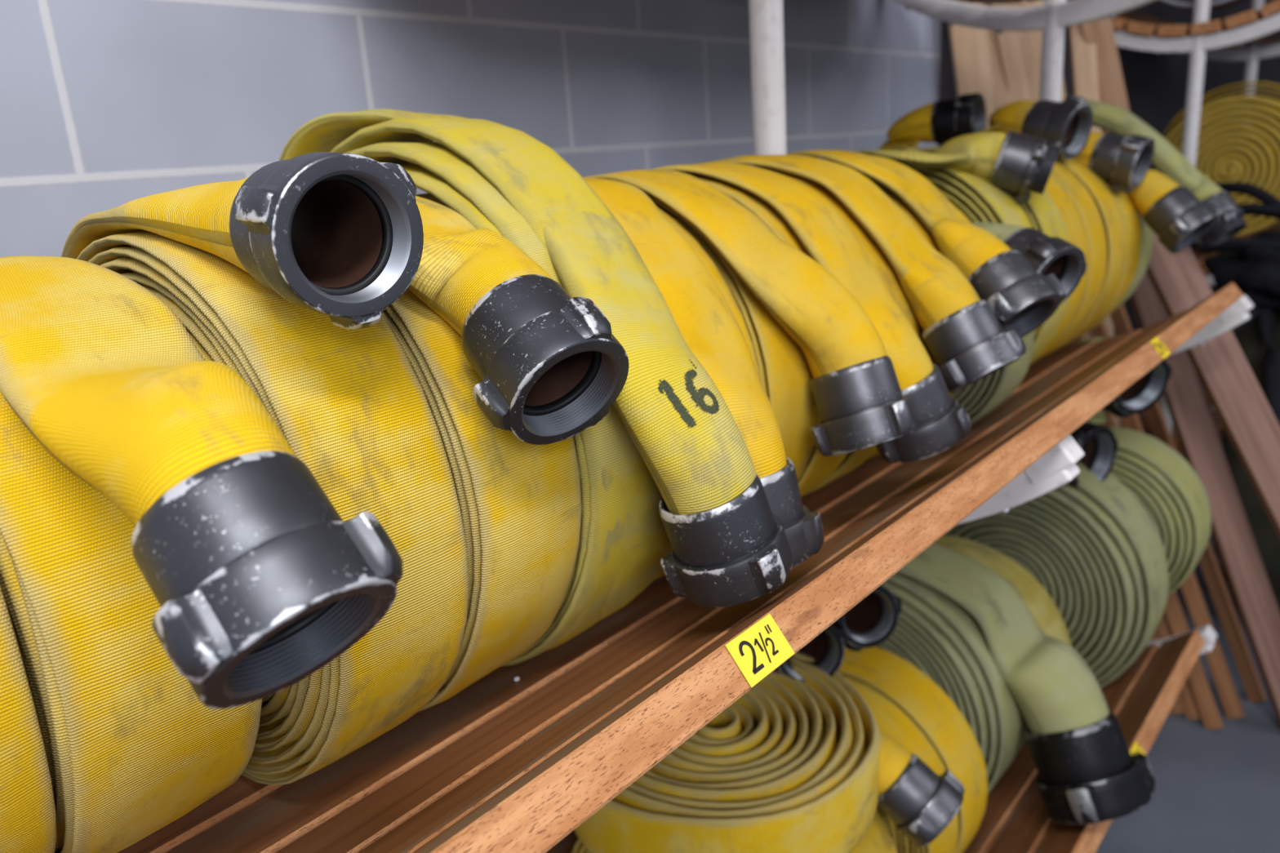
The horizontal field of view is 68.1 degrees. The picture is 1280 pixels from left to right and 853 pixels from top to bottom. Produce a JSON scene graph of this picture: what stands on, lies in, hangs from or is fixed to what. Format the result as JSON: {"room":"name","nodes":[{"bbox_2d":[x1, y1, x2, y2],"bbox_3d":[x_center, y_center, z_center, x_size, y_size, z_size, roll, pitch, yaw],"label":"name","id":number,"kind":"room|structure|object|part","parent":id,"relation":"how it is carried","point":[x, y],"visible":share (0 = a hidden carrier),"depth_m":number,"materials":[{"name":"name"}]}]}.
{"room":"emergency services station","nodes":[
{"label":"emergency services station","id":0,"kind":"room"},
{"bbox_2d":[0,0,1226,420],"bbox_3d":[0.388,-0.674,2.403,0.200,3.170,9.500,10,21,40],"label":"wall","id":1,"kind":"structure","parent":0,"point":[105,104],"depth_m":1.44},
{"bbox_2d":[1080,383,1279,852],"bbox_3d":[2.556,1.244,1.120,5.624,0.100,9.500,10,21,40],"label":"floor","id":2,"kind":"structure","parent":0,"point":[1216,791],"depth_m":2.40,"materials":[{"name":"concrete"}]},
{"bbox_2d":[117,0,1253,852],"bbox_3d":[0.098,-0.214,1.313,0.903,2.920,2.825,10,21,40],"label":"rack","id":3,"kind":"object","parent":2,"relation":"on","point":[502,764],"visible":0.43,"depth_m":0.88,"materials":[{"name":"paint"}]},
{"bbox_2d":[0,586,56,852],"bbox_3d":[-0.529,0.130,0.615,0.422,0.425,0.117,10,21,40],"label":"fire hose","id":4,"kind":"object","parent":3,"relation":"on","point":[28,820],"visible":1,"depth_m":0.53,"materials":[{"name":"yellow fabric"}]},
{"bbox_2d":[0,255,402,852],"bbox_3d":[-0.371,0.110,0.644,0.631,0.439,0.139,9,20,38],"label":"fire hose","id":5,"kind":"object","parent":3,"relation":"on","point":[171,566],"visible":0.91,"depth_m":0.52,"materials":[{"name":"fabric"}]},
{"bbox_2d":[61,151,468,786],"bbox_3d":[-0.341,0.047,0.801,0.501,0.514,0.130,10,21,40],"label":"fire hose","id":6,"kind":"object","parent":3,"relation":"on","point":[283,275],"visible":0.39,"depth_m":0.66,"materials":[{"name":"fabric"}]},
{"bbox_2d":[382,195,629,711],"bbox_3d":[-0.230,0.032,0.876,0.575,0.484,0.126,10,21,41],"label":"fire hose","id":7,"kind":"object","parent":3,"relation":"on","point":[509,366],"visible":0.38,"depth_m":0.72,"materials":[{"name":"fabric"}]},
{"bbox_2d":[514,676,519,681],"bbox_3d":[-0.120,0.247,0.925,0.005,0.004,0.006,10,21,40],"label":"crumb","id":8,"kind":"object","parent":3,"relation":"on","point":[517,678],"visible":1,"depth_m":0.92,"materials":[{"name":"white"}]},
{"bbox_2d":[279,108,793,666],"bbox_3d":[-0.126,-0.037,0.967,0.654,0.571,0.188,10,21,40],"label":"fire hose","id":9,"kind":"object","parent":3,"relation":"on","point":[670,483],"visible":0.48,"depth_m":0.82,"materials":[{"name":"fabric"}]},
{"bbox_2d":[572,839,589,852],"bbox_3d":[0.086,0.735,1.371,0.428,0.425,0.117,10,21,40],"label":"fire hose","id":10,"kind":"object","parent":3,"relation":"on","point":[579,847],"visible":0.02,"depth_m":1.42,"materials":[{"name":"fabric"}]},
{"bbox_2d":[583,177,824,579],"bbox_3d":[-0.059,-0.025,1.043,0.608,0.484,0.191,10,21,40],"label":"fire hose","id":11,"kind":"object","parent":3,"relation":"on","point":[704,308],"visible":0.13,"depth_m":0.88,"materials":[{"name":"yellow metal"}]},
{"bbox_2d":[574,652,881,852],"bbox_3d":[0.108,0.461,1.351,0.462,0.120,0.455,10,21,40],"label":"fire hose","id":12,"kind":"object","parent":3,"relation":"on","point":[791,766],"visible":0.66,"depth_m":1.21,"materials":[{"name":"yellow fabric"}]},
{"bbox_2d":[582,169,918,480],"bbox_3d":[0.043,-0.065,1.159,0.604,0.485,0.166,10,21,40],"label":"fire hose","id":13,"kind":"object","parent":3,"relation":"on","point":[820,355],"visible":0.27,"depth_m":1.00,"materials":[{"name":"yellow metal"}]},
{"bbox_2d":[738,624,778,674],"bbox_3d":[0.087,0.161,0.685,0.015,0.019,0.041,10,21,40],"label":"print","id":14,"kind":"object","parent":3,"relation":"on","point":[758,644],"depth_m":0.68,"materials":[{"name":"black"}]},
{"bbox_3d":[0.200,-0.253,1.426,0.090,2.920,0.090,10,21,40],"label":"post","id":15,"kind":"part","parent":3,"relation":"part of","materials":[{"name":"metal"}]},
{"bbox_2d":[651,161,971,497],"bbox_3d":[0.133,-0.099,1.260,0.607,0.490,0.153,10,21,40],"label":"fire hose","id":16,"kind":"object","parent":3,"relation":"on","point":[800,216],"visible":0.19,"depth_m":1.10,"materials":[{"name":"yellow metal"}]},
{"bbox_2d":[709,154,1026,494],"bbox_3d":[0.221,-0.133,1.351,0.621,0.496,0.159,10,21,40],"label":"fire hose","id":17,"kind":"object","parent":3,"relation":"on","point":[965,338],"visible":0.24,"depth_m":1.20,"materials":[{"name":"yellow fabric"}]},
{"bbox_2d":[777,619,959,852],"bbox_3d":[0.283,0.564,1.579,0.434,0.626,0.229,10,21,40],"label":"fire hose","id":18,"kind":"object","parent":3,"relation":"on","point":[827,650],"visible":0.15,"depth_m":1.51,"materials":[{"name":"yellow fabric"}]},
{"bbox_2d":[849,724,964,852],"bbox_3d":[0.271,0.652,1.523,0.502,0.482,0.245,10,21,40],"label":"fire hose","id":19,"kind":"object","parent":3,"relation":"on","point":[922,802],"visible":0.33,"depth_m":1.32,"materials":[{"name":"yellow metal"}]},
{"bbox_2d":[837,584,987,852],"bbox_3d":[0.369,0.531,1.675,0.438,0.629,0.197,10,21,40],"label":"fire hose","id":20,"kind":"object","parent":3,"relation":"on","point":[873,620],"visible":0.2,"depth_m":1.59,"materials":[{"name":"yellow fabric"}]},
{"bbox_2d":[786,149,1065,459],"bbox_3d":[0.321,-0.171,1.456,0.634,0.495,0.165,10,21,40],"label":"fire hose","id":21,"kind":"object","parent":3,"relation":"on","point":[1020,297],"visible":0.2,"depth_m":1.28,"materials":[{"name":"yellow fabric"}]},
{"bbox_2d":[856,131,1060,227],"bbox_3d":[0.456,-0.257,1.698,0.493,0.497,0.295,10,21,40],"label":"fire hose","id":22,"kind":"object","parent":3,"relation":"on","point":[975,172],"visible":0.28,"depth_m":1.57,"materials":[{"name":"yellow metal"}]},
{"bbox_2d":[878,93,1089,364],"bbox_3d":[0.678,-0.383,1.949,0.484,0.578,0.249,10,21,40],"label":"fire hose","id":23,"kind":"object","parent":3,"relation":"on","point":[941,121],"visible":0.18,"depth_m":1.92,"materials":[{"name":"yellow fabric"}]},
{"bbox_2d":[901,146,1070,364],"bbox_3d":[0.568,-0.291,1.830,0.484,0.478,0.117,10,21,40],"label":"fire hose","id":24,"kind":"object","parent":3,"relation":"on","point":[1044,216],"visible":0.02,"depth_m":1.68,"materials":[{"name":"yellow fabric"}]},
{"bbox_2d":[933,535,1071,750],"bbox_3d":[0.666,0.480,2.039,0.480,0.476,0.127,10,21,40],"label":"fire hose","id":25,"kind":"object","parent":3,"relation":"on","point":[1039,603],"visible":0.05,"depth_m":1.91,"materials":[{"name":"woven fabric"},{"name":"rubber"}]},
{"bbox_2d":[875,542,1155,824],"bbox_3d":[0.562,0.513,1.822,0.775,0.562,0.227,10,21,40],"label":"fire hose","id":26,"kind":"object","parent":3,"relation":"on","point":[963,625],"visible":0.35,"depth_m":1.66,"materials":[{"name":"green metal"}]},
{"bbox_2d":[950,222,1087,424],"bbox_3d":[0.487,-0.148,1.523,0.424,0.352,0.179,10,21,40],"label":"fire hose","id":27,"kind":"object","parent":3,"relation":"on","point":[1047,255],"visible":0.21,"depth_m":1.39,"materials":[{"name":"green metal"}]},
{"bbox_3d":[0.222,0.059,1.515,0.903,0.206,0.046,10,21,40],"label":"cradle arm","id":28,"kind":"part","parent":3,"relation":"part of","materials":[{"name":"paint"}]},
{"bbox_3d":[0.951,-1.021,2.165,0.903,0.206,0.046,10,21,40],"label":"cradle arm","id":29,"kind":"part","parent":3,"relation":"part of","materials":[{"name":"paint"}]},
{"bbox_2d":[976,94,1106,357],"bbox_3d":[0.748,-0.401,2.028,0.478,0.560,0.202,10,21,40],"label":"fire hose","id":30,"kind":"object","parent":3,"relation":"on","point":[1066,125],"visible":0.22,"depth_m":1.87,"materials":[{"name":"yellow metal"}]},
{"bbox_3d":[0.983,-0.555,2.298,0.090,2.920,0.090,10,21,40],"label":"post","id":31,"kind":"part","parent":3,"relation":"part of","materials":[{"name":"paint"}]},
{"bbox_2d":[943,421,1168,688],"bbox_3d":[0.880,0.304,2.216,0.614,0.684,0.239,10,21,40],"label":"fire hose","id":32,"kind":"object","parent":3,"relation":"on","point":[1089,541],"visible":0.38,"depth_m":2.04,"materials":[{"name":"green fabric"}]},
{"bbox_2d":[1049,132,1155,353],"bbox_3d":[0.840,-0.393,2.118,0.508,0.487,0.203,10,21,40],"label":"fire hose","id":33,"kind":"object","parent":3,"relation":"on","point":[1123,161],"visible":0.26,"depth_m":1.94,"materials":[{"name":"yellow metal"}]},
{"bbox_2d":[1077,337,1211,595],"bbox_3d":[1.172,0.120,2.366,0.451,0.663,0.295,10,21,40],"label":"fire hose","id":34,"kind":"object","parent":3,"relation":"on","point":[1171,492],"visible":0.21,"depth_m":2.21,"materials":[{"name":"green fabric"}]},
{"bbox_2d":[1071,168,1221,340],"bbox_3d":[0.958,-0.414,2.166,0.625,0.489,0.192,10,21,40],"label":"fire hose","id":35,"kind":"object","parent":3,"relation":"on","point":[1174,213],"visible":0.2,"depth_m":1.99,"materials":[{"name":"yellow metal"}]},
{"bbox_2d":[1061,99,1246,314],"bbox_3d":[1.083,-0.500,2.282,0.625,0.558,0.286,10,21,40],"label":"fire hose","id":36,"kind":"object","parent":3,"relation":"on","point":[1168,161],"visible":0.14,"depth_m":2.18,"materials":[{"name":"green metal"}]},
{"bbox_2d":[1153,340,1166,355],"bbox_3d":[0.832,-0.127,1.513,0.015,0.019,0.041,10,21,40],"label":"print","id":37,"kind":"object","parent":3,"relation":"on","point":[1159,347],"depth_m":1.51,"materials":[{"name":"black"}]},
{"bbox_3d":[1.058,0.534,2.608,0.903,0.206,0.046,10,21,40],"label":"cradle arm","id":38,"kind":"part","parent":3,"relation":"part of","materials":[{"name":"paint"}]},
{"bbox_3d":[1.005,-0.244,2.386,0.903,0.206,0.046,10,21,40],"label":"cradle arm","id":39,"kind":"part","parent":3,"relation":"part of","materials":[{"name":"paint"}]},
{"bbox_2d":[948,0,995,128],"bbox_3d":[1.127,-0.294,2.950,0.468,2.054,0.057,-10,17,-20],"label":"board","id":40,"kind":"object","parent":2,"relation":"on","point":[970,48],"visible":0.02,"depth_m":2.67,"materials":[{"name":"brown wood"}]},
{"bbox_2d":[984,4,1011,109],"bbox_3d":[1.280,-0.339,3.070,0.672,2.050,0.045,-14,19,-31],"label":"board","id":41,"kind":"object","parent":2,"relation":"on","point":[1002,97],"visible":0.02,"depth_m":2.73,"materials":[{"name":"brown wood"}]},
{"bbox_2d":[988,3,1028,102],"bbox_3d":[1.383,-0.364,3.133,0.925,2.056,0.050,-16,20,-35],"label":"board","id":42,"kind":"object","parent":2,"relation":"on","point":[1006,42],"visible":0.02,"depth_m":2.71,"materials":[{"name":"brown wood"}]},
{"bbox_2d":[1010,0,1092,338],"bbox_3d":[1.433,-0.369,3.139,0.736,2.067,0.086,-14,19,-32],"label":"board","id":43,"kind":"object","parent":2,"relation":"on","point":[1029,42],"visible":0.02,"depth_m":2.78,"materials":[{"name":"brown wood"}]},
{"bbox_2d":[1066,0,1119,427],"bbox_3d":[1.554,-0.394,3.197,0.443,2.049,0.049,-11,17,-22],"label":"board","id":44,"kind":"object","parent":2,"relation":"on","point":[1083,61],"visible":0.02,"depth_m":2.93,"materials":[{"name":"brown wood"}]},
{"bbox_2d":[1079,17,1180,444],"bbox_3d":[1.907,-0.514,3.531,1.523,2.076,0.078,-18,21,-40],"label":"board","id":45,"kind":"object","parent":2,"relation":"on","point":[1112,91],"visible":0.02,"depth_m":2.94,"materials":[{"name":"brown wood"}]},
{"bbox_2d":[1067,342,1201,719],"bbox_3d":[1.399,0.202,2.773,0.039,1.167,0.646,-11,17,-22],"label":"wood lath","id":46,"kind":"object","parent":2,"relation":"on","point":[1188,703],"visible":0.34,"depth_m":2.66,"materials":[{"name":"brown wood"}]},
{"bbox_2d":[1069,333,1223,729],"bbox_3d":[1.422,0.214,2.724,0.039,1.167,0.646,-11,17,-22],"label":"wood lath","id":47,"kind":"object","parent":2,"relation":"on","point":[1175,615],"visible":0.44,"depth_m":2.63,"materials":[{"name":"brown wood"}]},
{"bbox_2d":[1148,630,1184,714],"bbox_3d":[1.366,0.195,2.803,0.039,1.167,0.646,-11,17,-22],"label":"wood lath","id":48,"kind":"object","parent":2,"relation":"on","point":[1177,708],"visible":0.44,"depth_m":2.68,"materials":[{"name":"brown wood"}]},
{"bbox_2d":[1089,320,1244,719],"bbox_3d":[1.507,0.196,2.765,0.039,1.167,0.646,-11,17,-22],"label":"wood lath","id":49,"kind":"object","parent":2,"relation":"on","point":[1215,660],"visible":0.44,"depth_m":2.68,"materials":[{"name":"brown wood"}]},
{"bbox_2d":[1109,303,1266,702],"bbox_3d":[1.612,0.170,2.832,0.039,1.167,0.646,-11,17,-22],"label":"wood lath","id":50,"kind":"object","parent":2,"relation":"on","point":[1210,568],"visible":0.44,"depth_m":2.76,"materials":[{"name":"brown wood"}]},
{"bbox_2d":[1111,0,1279,460],"bbox_3d":[2.381,-1.095,3.854,0.903,2.920,1.420,10,21,40],"label":"rack","id":51,"kind":"object","parent":2,"relation":"on","point":[1252,35],"visible":0.31,"depth_m":3.33,"materials":[{"name":"metal"}]},
{"bbox_3d":[1.954,-0.930,3.378,0.090,2.920,0.090,10,21,40],"label":"post","id":52,"kind":"part","parent":51,"relation":"part of","materials":[{"name":"metal"}]},
{"bbox_3d":[1.921,-1.396,3.246,0.903,0.206,0.046,10,21,40],"label":"cradle arm","id":53,"kind":"part","parent":51,"relation":"part of","materials":[{"name":"paint"}]},
{"bbox_2d":[1159,0,1246,9],"bbox_3d":[2.003,-1.768,3.279,0.582,0.596,0.167,10,21,40],"label":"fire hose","id":54,"kind":"object","parent":51,"relation":"on","point":[1215,4],"visible":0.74,"depth_m":3.34,"materials":[{"name":"fabric"}]},
{"bbox_3d":[1.975,-0.619,3.467,0.903,0.206,0.046,10,21,40],"label":"cradle arm","id":55,"kind":"part","parent":51,"relation":"part of","materials":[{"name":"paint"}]},
{"bbox_3d":[2.581,-1.651,3.980,0.903,0.206,0.046,10,21,40],"label":"cradle arm","id":56,"kind":"part","parent":51,"relation":"part of","materials":[{"name":"paint"}]},
{"bbox_2d":[1154,95,1279,237],"bbox_3d":[2.169,-0.950,3.483,0.491,0.503,0.119,10,21,40],"label":"fire hose","id":57,"kind":"object","parent":51,"relation":"on","point":[1255,152],"visible":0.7,"depth_m":3.41,"materials":[{"name":"yellow fabric"}]},
{"bbox_2d":[1162,81,1279,233],"bbox_3d":[2.284,-1.017,3.620,0.557,0.566,0.119,10,21,40],"label":"fire hose","id":58,"kind":"object","parent":51,"relation":"on","point":[1205,100],"visible":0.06,"depth_m":3.55,"materials":[{"name":"yellow fabric"}]},
{"bbox_3d":[2.614,-1.185,4.113,0.090,2.920,0.090,10,21,40],"label":"post","id":59,"kind":"part","parent":51,"relation":"part of","materials":[{"name":"paint"}]},
{"bbox_2d":[1128,271,1279,726],"bbox_3d":[1.556,0.180,2.552,0.588,1.317,0.075,10,21,40],"label":"board","id":60,"kind":"object","parent":2,"relation":"on","point":[1183,394],"visible":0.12,"depth_m":2.54,"materials":[{"name":"brown wood"}]},
{"bbox_2d":[1146,233,1279,539],"bbox_3d":[1.605,0.210,2.325,0.806,1.392,0.089,10,21,40],"label":"board","id":61,"kind":"object","parent":2,"relation":"on","point":[1233,391],"visible":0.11,"depth_m":2.33,"materials":[{"name":"brown wood"}]},
{"bbox_2d":[1199,182,1279,612],"bbox_3d":[2.119,-0.034,2.883,0.843,1.383,0.531,10,21,40],"label":"bag","id":62,"kind":"object","parent":2,"relation":"on","point":[1252,264],"visible":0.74,"depth_m":2.87,"materials":[{"name":"fabric"}]},
{"bbox_2d":[1194,0,1279,384],"bbox_3d":[5.532,-1.474,3.959,5.424,3.170,0.200,10,21,40],"label":"wall","id":63,"kind":"structure","parent":0,"point":[1268,68],"depth_m":5.44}
]}

